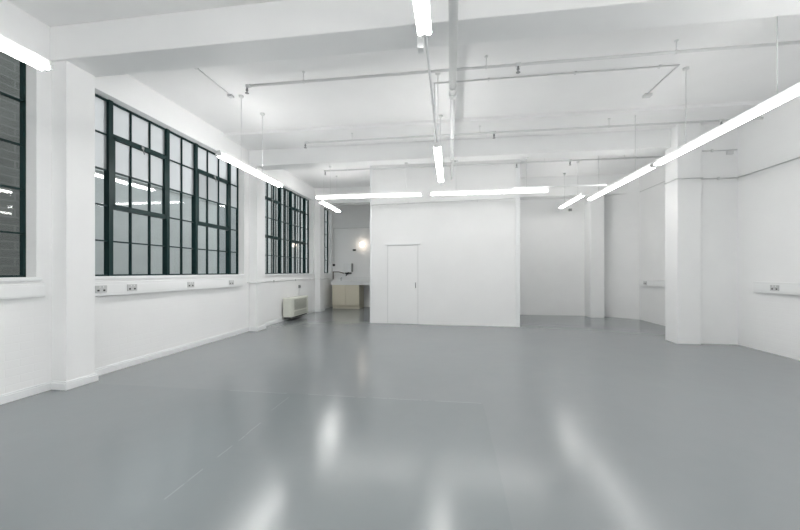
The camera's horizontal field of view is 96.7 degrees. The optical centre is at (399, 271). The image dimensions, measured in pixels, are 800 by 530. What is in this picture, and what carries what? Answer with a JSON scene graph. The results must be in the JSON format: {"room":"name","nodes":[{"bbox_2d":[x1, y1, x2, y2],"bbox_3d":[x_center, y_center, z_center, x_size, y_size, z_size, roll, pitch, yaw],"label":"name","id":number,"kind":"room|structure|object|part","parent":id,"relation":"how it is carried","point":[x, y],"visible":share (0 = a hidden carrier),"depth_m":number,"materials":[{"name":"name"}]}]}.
{"room":"empty studio space","nodes":[
{"label":"empty studio space","id":0,"kind":"room"},
{"bbox_2d":[0,0,332,394],"bbox_3d":[-3.628,-0.670,4.964,0.190,3.840,16.400,0,0,8],"label":"wall","id":1,"kind":"structure","parent":0,"point":[127,326],"depth_m":4.53,"materials":[{"name":"white paint"}]},
{"bbox_2d":[0,50,41,281],"bbox_3d":[-4.015,-1.046,2.136,0.215,2.287,3.130,0,0,8],"label":"window","id":2,"kind":"structure","parent":1,"relation":"in","point":[22,277],"depth_m":3.64,"materials":[{"name":"teal paint"}]},
{"bbox_3d":[-4.086,-1.064,2.131,0.077,2.252,3.100,0,0,8],"label":"frame","id":3,"kind":"part","parent":2,"relation":"part of","materials":[{"name":"teal paint"}]},
{"bbox_3d":[-4.003,0.077,2.134,0.190,0.039,3.130,0,0,8],"label":"sill","id":4,"kind":"part","parent":2,"relation":"part of","materials":[{"name":"white"}]},
{"bbox_2d":[0,284,45,299],"bbox_3d":[-3.895,0.195,2.245,0.052,0.140,2.940,0,0,8],"label":"dado trunking","id":5,"kind":"object","parent":1,"relation":"attached to","point":[12,291],"visible":1,"depth_m":3.49,"materials":[{"name":"white plastic"}]},
{"bbox_2d":[52,61,94,380],"bbox_3d":[-3.590,-0.490,3.924,0.180,3.480,0.310,0,0,8],"label":"pier","id":6,"kind":"object","parent":1,"relation":"attached to","point":[73,88],"visible":0.86,"depth_m":3.82,"materials":[{"name":"white paint"}]},
{"bbox_2d":[0,304,332,404],"bbox_3d":[-3.434,1.205,4.937,0.202,0.090,15.800,0,0,8],"label":"baseboard","id":7,"kind":"structure","parent":1,"relation":"attached to","point":[51,385],"depth_m":4.46,"materials":[{"name":"white"}]},
{"bbox_2d":[95,278,242,296],"bbox_3d":[-3.397,0.210,5.638,0.077,0.170,3.078,0,0,8],"label":"dado trunking","id":8,"kind":"object","parent":1,"relation":"attached to","point":[148,286],"visible":0.88,"depth_m":5.10,"materials":[{"name":"white plastic"}]},
{"bbox_2d":[95,285,106,292],"bbox_3d":[-3.566,0.210,4.247,0.008,0.086,0.146,0,0,8],"label":"socket","id":9,"kind":"object","parent":8,"relation":"attached to","point":[98,288],"depth_m":4.25,"materials":[{"name":"white plastic"}]},
{"bbox_2d":[127,284,136,290],"bbox_3d":[-3.507,0.210,4.661,0.008,0.086,0.146,0,0,8],"label":"socket","id":10,"kind":"object","parent":8,"relation":"attached to","point":[130,287],"depth_m":4.65,"materials":[{"name":"white plastic"}]},
{"bbox_2d":[187,282,193,286],"bbox_3d":[-3.356,0.210,5.714,0.008,0.086,0.146,0,0,8],"label":"socket","id":11,"kind":"object","parent":8,"relation":"attached to","point":[189,284],"depth_m":5.70,"materials":[{"name":"white plastic"}]},
{"bbox_2d":[95,93,245,279],"bbox_3d":[-3.493,-1.046,5.784,0.215,2.287,3.160,0,0,8],"label":"window","id":12,"kind":"structure","parent":1,"relation":"in","point":[128,144],"depth_m":5.37,"materials":[{"name":"teal paint"}]},
{"bbox_3d":[-3.565,-1.735,5.794,0.004,0.891,3.080,0,0,8],"label":"frosted glass","id":13,"kind":"part","parent":12,"relation":"part of","materials":[{"name":"glass"}]},
{"bbox_3d":[-3.481,0.077,5.782,0.190,0.039,3.160,0,0,8],"label":"sill","id":14,"kind":"part","parent":12,"relation":"part of","materials":[{"name":"white paint"}]},
{"bbox_2d":[249,166,264,326],"bbox_3d":[-3.060,-0.480,7.626,0.180,3.460,0.330,0,0,8],"label":"pier","id":15,"kind":"object","parent":1,"relation":"attached to","point":[256,184],"visible":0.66,"depth_m":7.47,"materials":[{"name":"white paint"}]},
{"bbox_2d":[271,183,276,272],"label":"window mullion","id":16,"kind":"object","parent":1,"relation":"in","point":[271,183],"depth_m":9.25,"materials":[{"name":"grey metal"}]},
{"bbox_2d":[283,189,287,272],"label":"window mullion","id":17,"kind":"object","parent":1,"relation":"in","point":[283,231],"depth_m":9.88,"materials":[{"name":"grey metal"}]},
{"bbox_2d":[247,278,327,282],"bbox_3d":[-2.727,0.230,9.876,0.202,0.048,5.020,0,0,8],"label":"conduit","id":18,"kind":"object","parent":1,"relation":"attached to","point":[310,278],"visible":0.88,"depth_m":8.87,"materials":[{"name":"white"}]},
{"bbox_2d":[265,181,313,275],"bbox_3d":[-2.973,-1.046,9.416,0.215,2.287,3.160,0,0,8],"label":"window","id":19,"kind":"structure","parent":1,"relation":"in","point":[279,202],"depth_m":9.70,"materials":[{"name":"teal paint"}]},
{"bbox_3d":[-2.960,0.077,9.415,0.190,0.039,3.160,0,0,8],"label":"sill","id":20,"kind":"part","parent":19,"relation":"part of","materials":[{"name":"white"}]},
{"bbox_2d":[283,295,307,318],"bbox_3d":[-2.751,0.922,9.405,0.288,0.515,1.080,0,0,8],"label":"heater","id":21,"kind":"object","parent":1,"relation":"attached to","point":[295,306],"visible":1,"depth_m":9.09,"materials":[{"name":"white metal"}]},
{"bbox_2d":[294,297,306,309],"bbox_3d":[-2.618,0.843,9.396,0.012,0.264,0.740,0,0,8],"label":"grille","id":22,"kind":"object","parent":21,"relation":"attached to","point":[300,303],"depth_m":9.36,"materials":[{"name":"grey metal"}]},
{"bbox_2d":[294,195,297,272],"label":"window mullion","id":23,"kind":"object","parent":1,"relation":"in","point":[294,195],"depth_m":10.77,"materials":[{"name":"grey metal"}]},
{"bbox_2d":[315,204,323,308],"bbox_3d":[-2.542,-0.430,11.239,0.180,3.360,0.330,0,0,8],"label":"pier","id":24,"kind":"object","parent":1,"relation":"attached to","point":[319,208],"visible":0.86,"depth_m":11.08,"materials":[{"name":"white paint"}]},
{"bbox_2d":[324,208,332,273],"bbox_3d":[-2.588,-1.046,12.099,0.215,2.287,1.200,0,0,8],"label":"window","id":25,"kind":"structure","parent":1,"relation":"in","point":[324,208],"depth_m":12.40,"materials":[{"name":"teal paint"}]},
{"bbox_3d":[-2.657,-1.064,12.109,0.077,2.252,1.140,0,0,8],"label":"frame","id":26,"kind":"part","parent":25,"relation":"part of","materials":[{"name":"teal paint"}]},
{"bbox_2d":[333,204,369,306],"bbox_3d":[-1.254,-0.670,12.757,2.300,3.840,0.300,0,0,8],"label":"wall","id":27,"kind":"structure","parent":0,"point":[347,238],"depth_m":12.66,"materials":[{"name":"white paint"}]},
{"bbox_2d":[344,263,352,275],"bbox_3d":[-1.837,-0.063,12.511,0.295,0.453,0.351,0,0,8],"label":"water heater","id":28,"kind":"object","parent":27,"relation":"attached to","point":[348,267],"visible":1,"depth_m":12.49,"materials":[{"name":"white plastic"}]},
{"bbox_2d":[0,307,799,529],"bbox_3d":[0.946,1.350,4.309,9.850,0.200,16.600,0,0,8],"label":"floor","id":29,"kind":"structure","parent":0,"point":[332,418],"depth_m":2.75,"materials":[{"name":"grey paint"}]},
{"bbox_2d":[332,285,363,308],"bbox_3d":[-1.777,0.850,12.246,0.930,0.800,0.660,0,0,8],"label":"base cabinet","id":30,"kind":"object","parent":29,"relation":"on","point":[343,296],"visible":0.98,"depth_m":11.94,"materials":[{"name":"beige wood"}]},
{"bbox_3d":[-2.053,0.795,11.962,0.455,0.680,0.020,0,0,8],"label":"cabinet door","id":31,"kind":"part","parent":30,"relation":"part of","materials":[{"name":"beige laminate"}]},
{"bbox_2d":[331,277,369,284],"bbox_3d":[-1.258,0.325,12.201,2.050,0.250,0.798,0,0,8],"label":"countertop","id":32,"kind":"structure","parent":30,"relation":"on","point":[344,280],"depth_m":11.95,"materials":[{"name":"white plastic"}]},
{"bbox_3d":[-1.592,0.795,11.896,0.455,0.680,0.020,0,0,8],"label":"cabinet door","id":33,"kind":"part","parent":30,"relation":"part of","materials":[{"name":"beige laminate"}]},
{"bbox_2d":[585,195,603,317],"bbox_3d":[5.349,-0.670,9.806,0.350,3.840,0.430,0,0,8],"label":"column","id":34,"kind":"structure","parent":29,"relation":"on","point":[594,209],"depth_m":9.60,"materials":[{"name":"white paint"}]},
{"bbox_2d":[665,123,700,343],"bbox_3d":[4.998,-0.670,6.295,0.370,3.840,0.360,0,0,8],"label":"column","id":35,"kind":"structure","parent":29,"relation":"on","point":[682,196],"depth_m":6.13,"materials":[{"name":"white paint"}]},
{"bbox_2d":[7,0,799,187],"bbox_3d":[0.946,-2.740,4.309,9.850,0.300,16.600,0,0,8],"label":"ceiling","id":36,"kind":"structure","parent":0,"point":[746,74],"depth_m":4.83,"materials":[{"name":"white paint"}]},
{"bbox_2d":[0,34,53,71],"bbox_3d":[-2.824,-2.061,1.864,0.090,1.058,1.782,0,0,8],"label":"fluorescent light","id":37,"kind":"object","parent":36,"relation":"hanging from","point":[8,46],"visible":1,"depth_m":2.56,"materials":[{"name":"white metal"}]},
{"bbox_2d":[194,68,233,97],"bbox_3d":[-2.571,-2.573,4.624,0.070,0.032,1.285,0,0,8],"label":"conduit","id":38,"kind":"object","parent":36,"relation":"attached to","point":[228,94],"visible":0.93,"depth_m":4.93,"materials":[{"name":"white metal"}]},
{"bbox_2d":[215,95,282,186],"bbox_3d":[-2.289,-2.061,5.601,0.090,1.058,1.782,0,0,8],"label":"fluorescent light","id":39,"kind":"object","parent":36,"relation":"hanging from","point":[220,154],"visible":1,"depth_m":5.46,"materials":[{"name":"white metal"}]},
{"bbox_3d":[-2.255,-2.102,5.839,0.070,0.976,0.070,0,0,8],"label":"hanging rod","id":40,"kind":"part","parent":39,"relation":"part of","materials":[{"name":"white metal"}]},
{"bbox_2d":[319,176,339,211],"bbox_3d":[-1.784,-2.111,9.125,0.090,0.958,1.432,0,0,8],"label":"fluorescent light","id":41,"kind":"object","parent":36,"relation":"hanging from","point":[321,201],"visible":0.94,"depth_m":9.01,"materials":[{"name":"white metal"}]},
{"bbox_2d":[315,186,369,205],"bbox_3d":[-1.518,-2.350,11.092,2.250,0.480,0.330,0,0,8],"label":"ceiling beam","id":42,"kind":"structure","parent":36,"relation":"attached to","point":[341,190],"depth_m":10.96,"materials":[{"name":"white paint"}]},
{"bbox_2d":[413,0,430,37],"bbox_3d":[0.038,-2.061,1.464,0.090,1.058,1.782,0,0,8],"label":"fluorescent light","id":43,"kind":"object","parent":36,"relation":"hanging from","point":[421,7],"visible":1,"depth_m":2.17,"materials":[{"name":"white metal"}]},
{"bbox_2d":[50,0,799,76],"bbox_3d":[0.800,-2.410,3.297,9.050,0.360,0.355,0,0,8],"label":"ceiling beam","id":44,"kind":"structure","parent":36,"relation":"attached to","point":[281,30],"depth_m":3.38,"materials":[{"name":"white paint"}]},
{"bbox_2d":[434,72,443,181],"bbox_3d":[0.583,-2.061,5.271,0.090,1.058,1.782,0,0,8],"label":"fluorescent light","id":45,"kind":"object","parent":36,"relation":"hanging from","point":[437,147],"visible":1,"depth_m":4.83,"materials":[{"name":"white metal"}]},
{"bbox_2d":[417,33,437,141],"bbox_3d":[0.289,-1.570,3.373,0.069,0.110,2.040,0,0,8],"label":"conduit","id":46,"kind":"object","parent":45,"relation":"attached to","point":[420,41],"visible":0.75,"depth_m":2.67,"materials":[{"name":"white metal"}]},
{"bbox_3d":[0.492,-2.102,4.637,0.070,0.976,0.070,0,0,8],"label":"hanging rod","id":47,"kind":"part","parent":45,"relation":"part of","materials":[{"name":"white metal"}]},
{"bbox_3d":[0.675,-2.102,5.914,0.070,0.976,0.070,0,0,8],"label":"hanging rod","id":48,"kind":"part","parent":45,"relation":"part of","materials":[{"name":"white metal"}]},
{"bbox_2d":[448,0,458,178],"bbox_3d":[0.365,-2.354,2.411,0.094,0.472,11.877,0,0,8],"label":"pipe","id":49,"kind":"object","parent":36,"relation":"hanging from","point":[453,4],"visible":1,"depth_m":3.68,"materials":[{"name":"white metal"}]},
{"bbox_2d":[249,129,670,169],"bbox_3d":[1.330,-2.400,6.997,9.050,0.380,0.330,0,0,8],"label":"ceiling beam","id":50,"kind":"structure","parent":36,"relation":"attached to","point":[657,140],"depth_m":6.86,"materials":[{"name":"white paint"}]},
{"bbox_2d":[315,162,422,198],"bbox_3d":[-0.665,-1.871,7.348,2.272,0.678,0.090,0,0,8],"label":"fluorescent light","id":51,"kind":"object","parent":50,"relation":"hanging from","point":[416,193],"visible":1,"depth_m":7.32,"materials":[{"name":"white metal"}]},
{"bbox_3d":[-1.457,-1.912,7.462,0.070,0.596,0.070,0,0,8],"label":"hanging rod","id":52,"kind":"part","parent":51,"relation":"part of","materials":[{"name":"white metal"}]},
{"bbox_2d":[429,157,549,195],"bbox_3d":[1.731,-1.871,7.005,2.312,0.678,0.090,0,0,8],"label":"fluorescent light","id":53,"kind":"object","parent":50,"relation":"hanging from","point":[541,189],"visible":1,"depth_m":6.97,"materials":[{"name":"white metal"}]},
{"bbox_3d":[2.453,-1.912,6.902,0.070,0.596,0.070,0,0,8],"label":"hanging rod","id":54,"kind":"part","parent":53,"relation":"part of","materials":[{"name":"white metal"}]},
{"bbox_2d":[513,184,606,187],"bbox_3d":[3.058,-1.645,6.861,1.710,0.038,0.062,0,0,8],"label":"conduit","id":55,"kind":"object","parent":53,"relation":"attached to","point":[567,185],"visible":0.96,"depth_m":6.84,"materials":[{"name":"white metal"}]},
{"bbox_2d":[324,155,661,174],"bbox_3d":[2.079,-2.431,7.834,7.806,0.318,0.052,0,0,8],"label":"pipe","id":56,"kind":"object","parent":36,"relation":"hanging from","point":[570,160],"visible":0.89,"depth_m":7.78,"materials":[{"name":"white metal"}]},
{"bbox_2d":[245,39,799,93],"bbox_3d":[1.683,-2.476,4.194,7.556,0.228,0.052,0,0,8],"label":"pipe","id":57,"kind":"object","parent":36,"relation":"hanging from","point":[517,64],"visible":1,"depth_m":4.20,"materials":[{"name":"white metal"}]},
{"bbox_2d":[304,117,762,147],"bbox_3d":[1.952,-2.426,6.135,7.576,0.228,0.052,0,0,8],"label":"pipe","id":58,"kind":"object","parent":36,"relation":"hanging from","point":[755,118],"visible":0.91,"depth_m":6.09,"materials":[{"name":"white metal"}]},
{"bbox_2d":[434,64,679,155],"bbox_3d":[2.066,-2.090,5.047,3.121,0.999,0.823,0,0,8],"label":"conduit","id":59,"kind":"object","parent":36,"relation":"attached to","point":[646,95],"visible":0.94,"depth_m":4.69,"materials":[{"name":"white metal"}]},
{"bbox_2d":[559,161,584,208],"bbox_3d":[4.263,-2.151,8.885,0.090,0.878,1.682,0,0,8],"label":"fluorescent light","id":60,"kind":"object","parent":36,"relation":"hanging from","point":[582,194],"visible":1,"depth_m":8.86,"materials":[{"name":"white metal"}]},
{"bbox_3d":[4.334,-2.192,9.380,0.070,0.796,0.070,0,0,8],"label":"hanging rod","id":61,"kind":"part","parent":60,"relation":"part of","materials":[{"name":"white metal"}]},
{"bbox_2d":[520,174,626,199],"bbox_3d":[4.674,-2.330,9.887,3.250,0.520,0.460,0,0,8],"label":"ceiling beam","id":62,"kind":"structure","parent":36,"relation":"attached to","point":[555,192],"depth_m":9.67,"materials":[{"name":"white paint"}]},
{"bbox_2d":[587,115,656,199],"bbox_3d":[3.918,-2.061,6.480,0.090,1.058,2.492,0,0,8],"label":"fluorescent light","id":63,"kind":"object","parent":36,"relation":"hanging from","point":[649,166],"visible":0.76,"depth_m":6.05,"materials":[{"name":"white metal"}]},
{"bbox_3d":[4.022,-2.102,7.203,0.070,0.976,0.070,0,0,8],"label":"hanging rod","id":64,"kind":"part","parent":63,"relation":"part of","materials":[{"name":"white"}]},
{"bbox_3d":[3.818,-2.102,5.777,0.070,0.976,0.070,0,0,8],"label":"hanging rod","id":65,"kind":"part","parent":63,"relation":"part of","materials":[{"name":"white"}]},
{"bbox_2d":[653,16,799,165],"bbox_3d":[3.557,-2.061,3.956,0.090,1.058,2.492,0,0,8],"label":"fluorescent light","id":66,"kind":"object","parent":36,"relation":"hanging from","point":[793,91],"visible":1,"depth_m":3.71,"materials":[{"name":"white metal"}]},
{"bbox_3d":[3.639,-2.102,4.530,0.070,0.976,0.070,0,0,8],"label":"hanging rod","id":67,"kind":"part","parent":66,"relation":"part of","materials":[{"name":"white metal"}]},
{"bbox_3d":[3.458,-2.102,3.263,0.070,0.976,0.070,0,0,8],"label":"hanging rod","id":68,"kind":"part","parent":66,"relation":"part of","materials":[{"name":"white metal"}]},
{"bbox_2d":[372,159,514,326],"bbox_3d":[1.323,-0.670,10.327,3.584,3.840,4.180,0,0,8],"label":"wall partition","id":69,"kind":"structure","parent":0,"point":[466,249],"depth_m":8.28,"materials":[{"name":"white paint"}]},
{"bbox_2d":[385,243,419,323],"bbox_3d":[0.060,0.292,8.467,0.841,1.915,0.060,0,0,10],"label":"door","id":70,"kind":"structure","parent":69,"relation":"in","point":[401,258],"depth_m":8.48,"materials":[{"name":"white paint"}]},
{"bbox_3d":[0.065,0.307,8.493,0.745,1.885,0.007,0,0,10],"label":"frame","id":71,"kind":"part","parent":70,"relation":"part of","materials":[{"name":"white wood"}]},
{"bbox_2d":[385,243,419,244],"bbox_3d":[0.061,-0.650,8.474,0.841,0.030,0.045,0,0,10],"label":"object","id":72,"kind":"structure","parent":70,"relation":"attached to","point":[402,243],"depth_m":8.43,"materials":[{"name":"white"}]},
{"bbox_2d":[374,198,513,204],"bbox_3d":[0.924,-1.630,8.327,3.332,0.058,0.025,0,0,10],"label":"conduit","id":73,"kind":"object","parent":69,"relation":"attached to","point":[502,198],"visible":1,"depth_m":8.29,"materials":[{"name":"white metal"}]},
{"bbox_2d":[370,159,519,326],"bbox_3d":[0.986,-0.670,8.323,3.486,3.840,0.012,0,0,10],"label":"trim","id":74,"kind":"structure","parent":69,"relation":"attached to","point":[517,170],"depth_m":8.02,"materials":[{"name":"white paint"}]},
{"bbox_2d":[520,198,584,315],"bbox_3d":[4.208,-0.670,10.338,2.800,3.840,0.300,0,0,8],"label":"wall","id":75,"kind":"structure","parent":0,"point":[552,238],"depth_m":10.17,"materials":[{"name":"white paint"}]},
{"bbox_2d":[604,95,799,359],"bbox_3d":[5.070,-0.670,2.850,1.070,3.840,14.680,0,0,8],"label":"wall","id":76,"kind":"structure","parent":0,"point":[768,199],"depth_m":5.80,"materials":[{"name":"white painted plaster"}]},
{"bbox_2d":[639,280,664,286],"bbox_3d":[5.993,0.285,7.905,0.077,0.150,2.550,0,0,8],"label":"dado trunking","id":77,"kind":"object","parent":76,"relation":"attached to","point":[655,283],"visible":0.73,"depth_m":8.54,"materials":[{"name":"white plastic"}]},
{"bbox_2d":[664,157,799,183],"bbox_3d":[4.568,-1.600,1.220,1.000,0.048,10.510,0,0,8],"label":"conduit","id":78,"kind":"object","parent":76,"relation":"attached to","point":[717,178],"visible":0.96,"depth_m":6.07,"materials":[{"name":"white metal"}]},
{"bbox_2d":[753,281,799,294],"bbox_3d":[5.433,0.245,3.995,0.077,0.170,3.450,0,0,8],"label":"dado trunking","id":79,"kind":"object","parent":76,"relation":"attached to","point":[761,287],"visible":1,"depth_m":5.27,"materials":[{"name":"white plastic"}]},
{"bbox_2d":[770,285,778,290],"bbox_3d":[5.592,0.245,5.314,0.008,0.086,0.146,0,0,8],"label":"socket","id":80,"kind":"object","parent":79,"relation":"attached to","point":[772,287],"depth_m":5.31,"materials":[{"name":"white plastic"}]},
{"bbox_3d":[5.410,0.245,3.998,0.004,0.104,3.430,0,0,8],"label":"trunking lid","id":81,"kind":"part","parent":79,"relation":"part of","materials":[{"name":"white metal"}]},
{"bbox_2d":[701,124,737,344],"bbox_3d":[5.489,-0.670,6.265,0.610,3.840,0.280,0,0,8],"label":"wall","id":82,"kind":"structure","parent":0,"point":[719,198],"depth_m":6.12,"materials":[{"name":"white paint"}]},
{"bbox_2d":[224,100,764,150],"bbox_3d":[1.248,-2.565,6.423,9.050,0.050,0.830,0,0,8],"label":"ceiling beam","id":83,"kind":"structure","parent":82,"relation":"attached to","point":[283,138],"depth_m":6.24,"materials":[{"name":"white paint"}]},
{"bbox_2d":[702,149,736,154],"bbox_3d":[5.486,-2.052,6.107,0.530,0.104,0.030,0,0,8],"label":"conduit","id":84,"kind":"object","parent":82,"relation":"attached to","point":[728,152],"visible":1,"depth_m":6.09,"materials":[{"name":"white metal"}]},
{"label":"outside","id":85,"kind":"structure","parent":0,"visible":0},
{"bbox_3d":[-10.475,1.425,13.623,15.400,0.250,44.000,0,0,8],"label":"ground","id":86,"kind":"structure","parent":85,"visible":0},
{"bbox_2d":[0,51,19,274],"bbox_3d":[-8.386,-2.900,1.403,1.000,8.700,12.400,0,0,8],"label":"wall","id":87,"kind":"structure","parent":86,"relation":"on","point":[9,65],"depth_m":6.50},
{"bbox_2d":[95,168,216,273],"bbox_3d":[-6.962,-0.460,9.937,0.720,3.820,4.900,0,0,8],"label":"wall","id":88,"kind":"structure","parent":86,"relation":"on","point":[139,189],"depth_m":9.48,"materials":[{"name":"glass"}]},
{"bbox_2d":[219,181,325,272],"bbox_3d":[-5.487,-3.150,21.646,1.000,9.200,18.700,0,0,8],"label":"wall","id":89,"kind":"structure","parent":86,"relation":"on","point":[269,183],"depth_m":15.85,"materials":[{"name":"glass"}]}
]}

